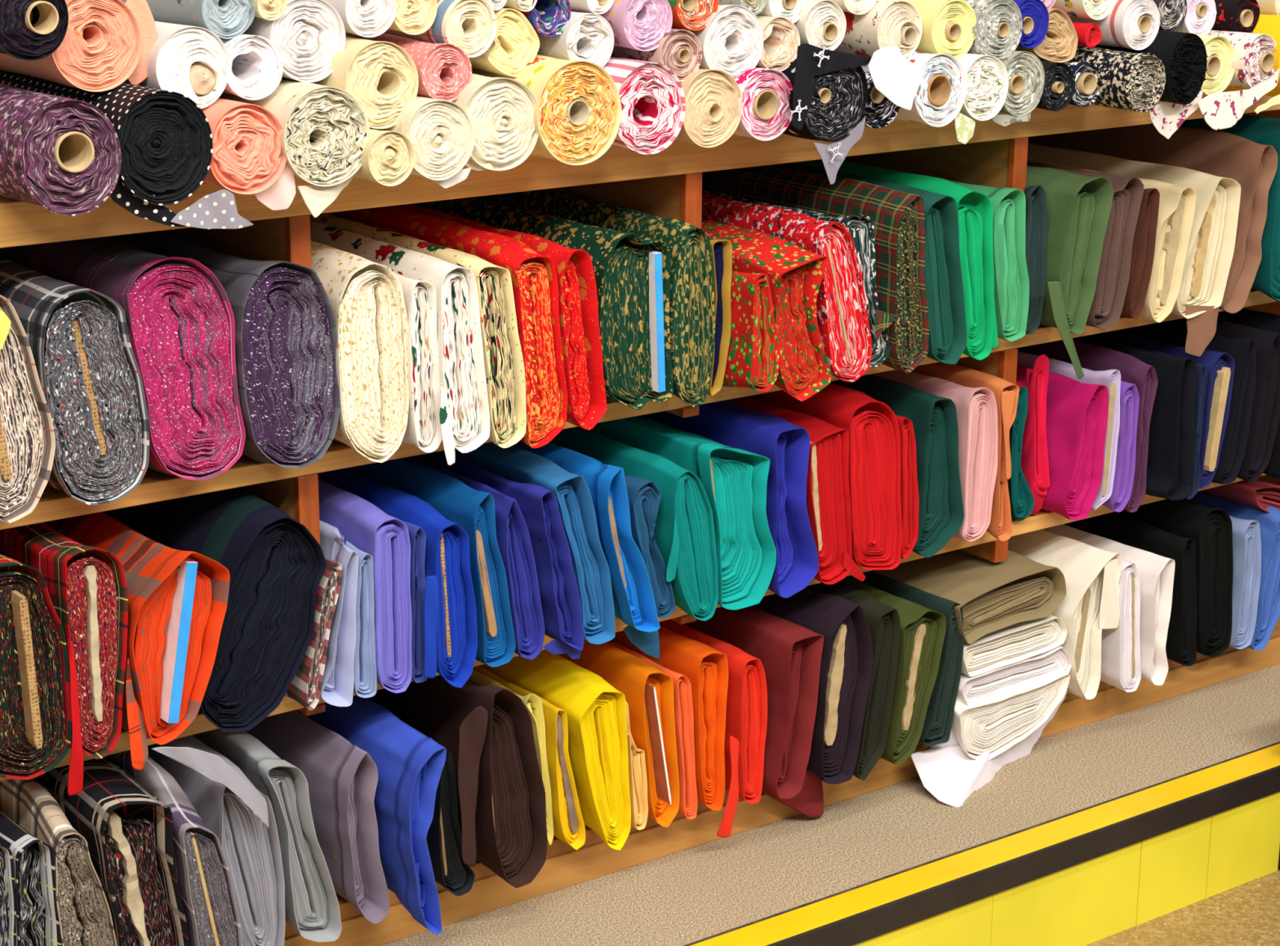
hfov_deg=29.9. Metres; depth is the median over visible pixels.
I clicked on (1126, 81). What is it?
roll
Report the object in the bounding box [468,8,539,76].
roll
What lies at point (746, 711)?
bolt
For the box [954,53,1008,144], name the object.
roll
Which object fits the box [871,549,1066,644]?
bolt
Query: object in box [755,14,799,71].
roll
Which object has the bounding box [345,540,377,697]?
bolt
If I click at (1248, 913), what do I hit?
floor
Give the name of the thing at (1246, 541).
bolt
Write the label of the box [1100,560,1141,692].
bolt
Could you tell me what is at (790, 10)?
roll
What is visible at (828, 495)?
bolt
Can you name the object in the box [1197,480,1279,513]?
bolt
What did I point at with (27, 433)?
bolt
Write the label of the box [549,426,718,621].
bolt
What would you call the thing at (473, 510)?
bolt
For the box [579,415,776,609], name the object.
bolt
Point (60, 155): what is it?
roll
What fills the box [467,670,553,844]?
bolt
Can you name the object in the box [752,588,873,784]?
bolt
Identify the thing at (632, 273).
bolt
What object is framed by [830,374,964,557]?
bolt
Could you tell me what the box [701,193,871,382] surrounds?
bolt
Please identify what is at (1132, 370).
bolt
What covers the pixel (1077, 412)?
bolt
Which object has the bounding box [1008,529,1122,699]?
bolt
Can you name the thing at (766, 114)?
roll
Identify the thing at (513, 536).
bolt
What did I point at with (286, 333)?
bolt
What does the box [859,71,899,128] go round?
roll
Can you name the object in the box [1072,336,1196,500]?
bolt
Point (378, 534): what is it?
bolt
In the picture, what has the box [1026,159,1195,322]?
bolt
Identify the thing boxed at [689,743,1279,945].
yellow stripe
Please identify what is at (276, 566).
bolt
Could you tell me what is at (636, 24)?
roll
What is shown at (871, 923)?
black stripe
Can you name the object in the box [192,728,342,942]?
bolt
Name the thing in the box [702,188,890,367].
bolt
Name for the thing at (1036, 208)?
bolt
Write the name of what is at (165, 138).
roll
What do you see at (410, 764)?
bolt
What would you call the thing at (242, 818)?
bolt
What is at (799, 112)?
print
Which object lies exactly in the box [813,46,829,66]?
print
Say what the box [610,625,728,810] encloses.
bolt
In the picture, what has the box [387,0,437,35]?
roll
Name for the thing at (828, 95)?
roll
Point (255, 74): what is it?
roll
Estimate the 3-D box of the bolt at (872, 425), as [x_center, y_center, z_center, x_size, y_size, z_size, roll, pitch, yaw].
[0.159,-0.050,3.730,0.110,0.272,0.622,-11,19,-35]
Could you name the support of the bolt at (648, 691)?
on the shelving unit
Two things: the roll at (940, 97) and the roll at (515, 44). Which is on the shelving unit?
the roll at (940, 97)
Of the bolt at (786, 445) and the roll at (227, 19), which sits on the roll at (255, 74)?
the roll at (227, 19)
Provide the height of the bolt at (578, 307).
0.240 m
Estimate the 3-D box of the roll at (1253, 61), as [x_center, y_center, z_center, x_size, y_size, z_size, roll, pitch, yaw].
[0.680,-0.684,3.969,0.195,0.137,0.822,-11,19,-35]
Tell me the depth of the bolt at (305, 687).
2.97 m
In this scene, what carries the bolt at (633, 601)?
on the shelving unit
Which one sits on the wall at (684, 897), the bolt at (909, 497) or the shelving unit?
the shelving unit
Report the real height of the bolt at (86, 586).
0.291 m
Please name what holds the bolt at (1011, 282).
on the shelving unit
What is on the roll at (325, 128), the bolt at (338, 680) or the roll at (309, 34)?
the roll at (309, 34)
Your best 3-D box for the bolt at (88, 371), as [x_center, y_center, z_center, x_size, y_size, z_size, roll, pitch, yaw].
[-0.799,-0.152,2.956,0.123,0.252,0.622,-11,19,-35]
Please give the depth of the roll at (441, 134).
2.84 m
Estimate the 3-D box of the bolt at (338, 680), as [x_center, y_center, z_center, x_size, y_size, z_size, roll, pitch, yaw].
[-0.549,0.122,3.221,0.078,0.211,0.621,-11,19,-35]
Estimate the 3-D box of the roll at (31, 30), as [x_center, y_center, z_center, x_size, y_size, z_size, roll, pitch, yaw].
[-0.885,-0.569,2.851,0.088,0.088,0.805,-11,19,-35]
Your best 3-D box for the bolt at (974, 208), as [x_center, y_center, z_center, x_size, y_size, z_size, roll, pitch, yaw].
[0.308,-0.359,3.727,0.106,0.263,0.623,-11,19,-35]
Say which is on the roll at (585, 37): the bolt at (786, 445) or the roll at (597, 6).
the roll at (597, 6)
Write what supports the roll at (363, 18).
on the roll at (382, 77)
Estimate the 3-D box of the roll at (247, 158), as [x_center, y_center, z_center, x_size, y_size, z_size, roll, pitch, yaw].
[-0.673,-0.441,3.010,0.114,0.126,0.806,-11,19,-35]
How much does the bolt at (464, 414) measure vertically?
0.253 m
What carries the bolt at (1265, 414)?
on the shelving unit
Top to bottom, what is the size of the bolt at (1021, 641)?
0.060 m
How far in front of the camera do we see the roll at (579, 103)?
2.95 m
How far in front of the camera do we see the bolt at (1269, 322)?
4.03 m
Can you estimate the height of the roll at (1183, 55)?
0.106 m
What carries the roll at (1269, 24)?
on the shelving unit
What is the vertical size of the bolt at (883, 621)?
0.268 m
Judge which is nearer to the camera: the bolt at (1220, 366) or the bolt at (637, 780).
the bolt at (637, 780)
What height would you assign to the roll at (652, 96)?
0.116 m
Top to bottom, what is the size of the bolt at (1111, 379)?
0.234 m
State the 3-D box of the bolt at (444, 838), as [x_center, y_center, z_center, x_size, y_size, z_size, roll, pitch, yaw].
[-0.425,0.387,3.385,0.055,0.220,0.622,-11,19,-35]
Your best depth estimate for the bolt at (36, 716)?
2.72 m
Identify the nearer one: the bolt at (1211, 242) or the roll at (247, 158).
the roll at (247, 158)
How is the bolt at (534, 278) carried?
on the shelving unit
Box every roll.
[0,0,68,61]
[0,0,155,92]
[0,70,253,229]
[0,82,121,216]
[120,0,255,39]
[123,21,230,108]
[200,97,296,210]
[218,78,369,217]
[219,34,283,100]
[242,0,345,82]
[252,0,287,20]
[281,35,418,128]
[323,0,396,37]
[345,32,471,101]
[354,128,414,186]
[369,96,474,188]
[383,0,497,57]
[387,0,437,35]
[450,73,540,171]
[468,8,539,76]
[471,54,621,164]
[484,0,506,10]
[502,0,537,11]
[502,0,570,37]
[537,11,613,67]
[568,0,613,13]
[570,0,672,51]
[602,57,685,154]
[610,28,702,81]
[666,0,718,31]
[671,4,763,80]
[674,68,742,147]
[718,0,767,15]
[733,67,792,140]
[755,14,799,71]
[756,0,806,22]
[781,43,868,184]
[793,0,846,50]
[830,0,876,14]
[834,0,924,110]
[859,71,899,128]
[861,51,967,127]
[897,0,976,59]
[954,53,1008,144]
[964,0,1022,61]
[991,50,1044,126]
[1013,0,1048,48]
[1015,8,1077,62]
[1035,60,1075,111]
[1040,0,1056,8]
[1051,0,1115,20]
[1062,61,1100,106]
[1068,0,1159,50]
[1068,45,1165,112]
[1071,22,1102,48]
[1094,30,1208,105]
[1149,35,1235,139]
[1152,0,1186,31]
[1173,0,1216,35]
[1197,30,1279,130]
[1210,0,1259,32]
[1226,14,1279,114]
[1256,0,1279,15]
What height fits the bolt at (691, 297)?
0.251 m
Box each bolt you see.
[0,236,245,480]
[0,256,149,505]
[0,294,55,524]
[0,522,128,795]
[0,553,71,779]
[0,778,117,945]
[0,811,61,945]
[0,844,16,945]
[32,757,189,945]
[43,511,230,770]
[103,488,325,732]
[104,750,243,945]
[108,231,340,467]
[147,734,285,945]
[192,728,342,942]
[244,710,389,924]
[284,557,342,711]
[296,695,446,934]
[309,213,526,448]
[310,221,489,466]
[310,240,408,462]
[316,467,477,688]
[318,479,412,693]
[319,520,358,706]
[327,205,567,448]
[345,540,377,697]
[347,457,515,666]
[368,675,547,888]
[392,271,442,453]
[393,204,606,430]
[400,520,426,682]
[401,456,544,659]
[410,196,673,410]
[413,450,584,659]
[422,733,475,896]
[454,441,615,644]
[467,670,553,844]
[472,665,585,849]
[475,189,715,407]
[479,649,631,850]
[511,440,660,631]
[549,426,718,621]
[558,640,679,826]
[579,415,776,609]
[604,640,697,819]
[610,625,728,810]
[623,475,675,658]
[625,701,648,830]
[642,400,818,597]
[658,619,767,837]
[683,605,823,817]
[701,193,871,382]
[701,218,831,401]
[702,164,928,373]
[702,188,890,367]
[706,239,732,395]
[722,271,779,391]
[724,396,865,584]
[746,382,902,569]
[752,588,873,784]
[773,163,967,364]
[789,159,998,359]
[804,582,900,780]
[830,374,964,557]
[838,577,946,764]
[844,160,1029,342]
[845,570,964,746]
[870,369,998,542]
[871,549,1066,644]
[895,415,919,559]
[911,361,1019,541]
[911,662,1070,807]
[956,645,1071,706]
[961,614,1067,676]
[1008,386,1034,520]
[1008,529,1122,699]
[1016,340,1158,512]
[1016,354,1049,515]
[1016,364,1109,519]
[1017,351,1120,510]
[1024,185,1047,333]
[1026,142,1240,319]
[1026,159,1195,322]
[1026,160,1143,329]
[1026,165,1113,379]
[1027,123,1277,356]
[1040,524,1174,685]
[1063,512,1196,666]
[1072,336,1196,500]
[1084,335,1207,499]
[1084,368,1139,511]
[1088,330,1235,488]
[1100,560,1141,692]
[1109,498,1233,657]
[1116,322,1256,484]
[1119,188,1159,319]
[1160,318,1279,483]
[1179,114,1279,302]
[1191,492,1279,650]
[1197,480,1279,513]
[1217,308,1279,479]
[1228,515,1261,648]
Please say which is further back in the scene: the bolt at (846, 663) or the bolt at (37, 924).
the bolt at (846, 663)
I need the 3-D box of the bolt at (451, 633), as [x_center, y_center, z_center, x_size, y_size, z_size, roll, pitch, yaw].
[-0.420,0.097,3.277,0.082,0.233,0.625,-11,19,-35]
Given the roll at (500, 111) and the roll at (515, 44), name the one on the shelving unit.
the roll at (500, 111)
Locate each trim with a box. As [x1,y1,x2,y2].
[682,741,1279,945]
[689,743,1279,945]
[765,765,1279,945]
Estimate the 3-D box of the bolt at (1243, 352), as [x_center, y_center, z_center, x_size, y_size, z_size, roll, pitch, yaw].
[0.800,-0.166,4.183,0.070,0.243,0.621,-11,19,-35]
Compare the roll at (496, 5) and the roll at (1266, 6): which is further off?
the roll at (1266, 6)
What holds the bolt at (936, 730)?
on the shelving unit
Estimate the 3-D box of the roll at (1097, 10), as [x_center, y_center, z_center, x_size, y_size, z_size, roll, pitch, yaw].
[0.438,-0.791,3.844,0.070,0.069,0.804,-11,19,-35]
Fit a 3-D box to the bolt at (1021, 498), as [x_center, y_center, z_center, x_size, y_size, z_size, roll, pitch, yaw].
[0.414,-0.096,3.962,0.056,0.224,0.622,-11,19,-35]
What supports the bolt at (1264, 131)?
on the shelving unit
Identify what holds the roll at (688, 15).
on the roll at (680, 51)
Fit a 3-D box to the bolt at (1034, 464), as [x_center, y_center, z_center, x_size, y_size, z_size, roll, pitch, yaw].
[0.440,-0.121,3.967,0.048,0.270,0.621,-11,19,-35]
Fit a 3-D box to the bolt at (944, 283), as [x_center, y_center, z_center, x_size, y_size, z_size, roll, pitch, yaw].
[0.255,-0.345,3.679,0.094,0.256,0.625,-11,19,-35]
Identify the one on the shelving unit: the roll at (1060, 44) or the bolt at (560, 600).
the bolt at (560, 600)
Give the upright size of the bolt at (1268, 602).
0.245 m
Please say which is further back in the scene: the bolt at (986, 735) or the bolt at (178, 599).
the bolt at (986, 735)
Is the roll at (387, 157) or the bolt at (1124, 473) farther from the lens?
the bolt at (1124, 473)
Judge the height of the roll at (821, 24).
0.071 m
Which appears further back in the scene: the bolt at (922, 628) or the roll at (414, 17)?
the bolt at (922, 628)
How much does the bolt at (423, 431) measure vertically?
0.218 m
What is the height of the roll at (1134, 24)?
0.079 m
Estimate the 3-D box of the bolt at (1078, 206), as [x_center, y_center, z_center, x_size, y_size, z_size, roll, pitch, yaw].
[0.475,-0.358,3.859,0.128,0.311,0.630,-11,19,-35]
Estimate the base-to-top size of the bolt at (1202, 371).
0.227 m
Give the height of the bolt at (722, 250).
0.215 m
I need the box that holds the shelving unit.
[0,88,1279,945]
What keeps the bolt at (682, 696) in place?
on the shelving unit
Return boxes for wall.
[379,663,1279,945]
[852,791,1279,945]
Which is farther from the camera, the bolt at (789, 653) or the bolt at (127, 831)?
the bolt at (789, 653)
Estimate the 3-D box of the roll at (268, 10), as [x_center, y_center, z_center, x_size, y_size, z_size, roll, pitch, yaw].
[-0.657,-0.622,3.039,0.037,0.037,0.806,-11,19,-35]
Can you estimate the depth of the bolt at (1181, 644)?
4.02 m
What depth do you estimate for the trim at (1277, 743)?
3.50 m
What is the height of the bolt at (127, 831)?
0.325 m
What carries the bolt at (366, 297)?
on the shelving unit
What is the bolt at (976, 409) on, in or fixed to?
on the shelving unit
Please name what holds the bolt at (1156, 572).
on the shelving unit
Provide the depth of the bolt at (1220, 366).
3.92 m
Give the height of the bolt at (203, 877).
0.322 m
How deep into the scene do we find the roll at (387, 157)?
2.79 m
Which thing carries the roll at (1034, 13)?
on the roll at (1025, 71)
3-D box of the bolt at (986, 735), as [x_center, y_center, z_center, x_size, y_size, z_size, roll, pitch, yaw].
[0.424,0.346,3.933,0.360,0.210,0.553,-14,21,-40]
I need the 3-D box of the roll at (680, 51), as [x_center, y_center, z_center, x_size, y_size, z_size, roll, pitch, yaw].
[-0.185,-0.622,3.378,0.067,0.066,0.803,-11,19,-35]
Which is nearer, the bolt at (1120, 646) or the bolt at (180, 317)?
the bolt at (180, 317)
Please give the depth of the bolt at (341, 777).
3.10 m
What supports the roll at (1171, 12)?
on the roll at (1183, 55)
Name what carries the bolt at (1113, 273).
on the shelving unit
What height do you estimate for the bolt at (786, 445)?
0.252 m
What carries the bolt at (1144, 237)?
on the shelving unit
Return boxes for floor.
[1084,869,1279,945]
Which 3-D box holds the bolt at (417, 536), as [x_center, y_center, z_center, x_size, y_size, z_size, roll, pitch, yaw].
[-0.464,0.101,3.274,0.025,0.208,0.621,-11,19,-35]
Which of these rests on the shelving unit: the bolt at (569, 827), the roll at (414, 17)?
the bolt at (569, 827)
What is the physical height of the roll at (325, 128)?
0.150 m
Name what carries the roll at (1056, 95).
on the shelving unit
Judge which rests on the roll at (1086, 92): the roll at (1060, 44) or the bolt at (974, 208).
the roll at (1060, 44)
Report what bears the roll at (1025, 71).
on the shelving unit
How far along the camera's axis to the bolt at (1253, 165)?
3.89 m
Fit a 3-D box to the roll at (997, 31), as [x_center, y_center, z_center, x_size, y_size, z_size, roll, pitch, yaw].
[0.271,-0.714,3.697,0.091,0.092,0.809,-11,19,-35]
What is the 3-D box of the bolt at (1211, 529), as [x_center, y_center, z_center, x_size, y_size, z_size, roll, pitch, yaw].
[0.784,0.118,4.276,0.102,0.267,0.622,-11,19,-35]
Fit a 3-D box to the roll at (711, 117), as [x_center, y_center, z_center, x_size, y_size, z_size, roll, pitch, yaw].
[-0.146,-0.558,3.403,0.100,0.100,0.803,-11,19,-35]
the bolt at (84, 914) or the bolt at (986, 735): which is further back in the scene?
the bolt at (986, 735)
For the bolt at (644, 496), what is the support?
on the shelving unit
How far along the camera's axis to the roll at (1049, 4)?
3.49 m
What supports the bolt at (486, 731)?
on the shelving unit
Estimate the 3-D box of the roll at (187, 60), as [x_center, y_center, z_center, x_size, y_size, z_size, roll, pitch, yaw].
[-0.736,-0.540,2.990,0.093,0.092,0.807,-11,19,-35]
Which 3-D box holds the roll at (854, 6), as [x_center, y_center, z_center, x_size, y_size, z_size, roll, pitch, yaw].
[0.063,-0.745,3.578,0.064,0.064,0.808,-11,19,-35]
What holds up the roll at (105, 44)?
on the roll at (165, 138)
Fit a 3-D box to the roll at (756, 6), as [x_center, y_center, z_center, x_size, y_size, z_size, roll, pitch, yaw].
[-0.088,-0.714,3.470,0.048,0.046,0.804,-11,19,-35]
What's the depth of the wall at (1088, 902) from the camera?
3.64 m
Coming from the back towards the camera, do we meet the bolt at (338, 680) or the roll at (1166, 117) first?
the roll at (1166, 117)
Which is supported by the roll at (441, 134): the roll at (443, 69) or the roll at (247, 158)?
the roll at (443, 69)
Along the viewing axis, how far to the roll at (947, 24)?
3.35 m
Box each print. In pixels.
[791,99,807,120]
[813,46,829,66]
[827,142,843,163]
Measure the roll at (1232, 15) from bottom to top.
0.061 m
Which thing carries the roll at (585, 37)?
on the roll at (579, 103)
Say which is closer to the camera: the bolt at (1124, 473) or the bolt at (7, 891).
the bolt at (7, 891)
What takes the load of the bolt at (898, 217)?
on the shelving unit
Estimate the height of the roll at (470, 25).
0.074 m
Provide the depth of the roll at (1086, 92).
3.52 m
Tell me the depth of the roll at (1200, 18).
3.67 m
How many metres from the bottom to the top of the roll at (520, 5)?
0.034 m
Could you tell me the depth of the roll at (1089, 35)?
3.53 m
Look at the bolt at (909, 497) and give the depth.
3.55 m
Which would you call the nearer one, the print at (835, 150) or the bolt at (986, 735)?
the print at (835, 150)
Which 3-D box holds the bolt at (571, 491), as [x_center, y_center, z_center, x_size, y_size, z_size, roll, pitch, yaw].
[-0.257,0.046,3.411,0.102,0.247,0.625,-11,19,-35]
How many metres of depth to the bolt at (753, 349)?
3.24 m
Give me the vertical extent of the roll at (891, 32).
0.138 m
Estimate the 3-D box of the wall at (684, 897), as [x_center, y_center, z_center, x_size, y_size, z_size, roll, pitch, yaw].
[-0.922,0.688,3.356,5.800,0.200,1.500,-11,19,-35]
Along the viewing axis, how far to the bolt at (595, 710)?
3.30 m
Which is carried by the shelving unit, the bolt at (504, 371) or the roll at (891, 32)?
the bolt at (504, 371)
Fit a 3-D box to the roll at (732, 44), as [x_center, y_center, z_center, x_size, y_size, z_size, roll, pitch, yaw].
[-0.117,-0.646,3.426,0.100,0.098,0.807,-11,19,-35]
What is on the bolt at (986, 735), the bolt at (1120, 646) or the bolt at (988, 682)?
the bolt at (988, 682)
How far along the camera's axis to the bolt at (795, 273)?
3.29 m
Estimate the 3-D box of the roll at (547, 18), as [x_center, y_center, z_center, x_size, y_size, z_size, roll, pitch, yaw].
[-0.348,-0.658,3.283,0.059,0.059,0.803,-11,19,-35]
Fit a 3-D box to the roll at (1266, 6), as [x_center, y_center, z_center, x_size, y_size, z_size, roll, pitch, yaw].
[0.795,-0.844,4.103,0.088,0.088,0.808,-11,19,-35]
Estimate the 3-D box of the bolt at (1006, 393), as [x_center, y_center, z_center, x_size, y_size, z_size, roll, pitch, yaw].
[0.378,-0.085,3.888,0.043,0.254,0.632,-11,19,-35]
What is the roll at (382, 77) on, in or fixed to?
on the roll at (387, 157)

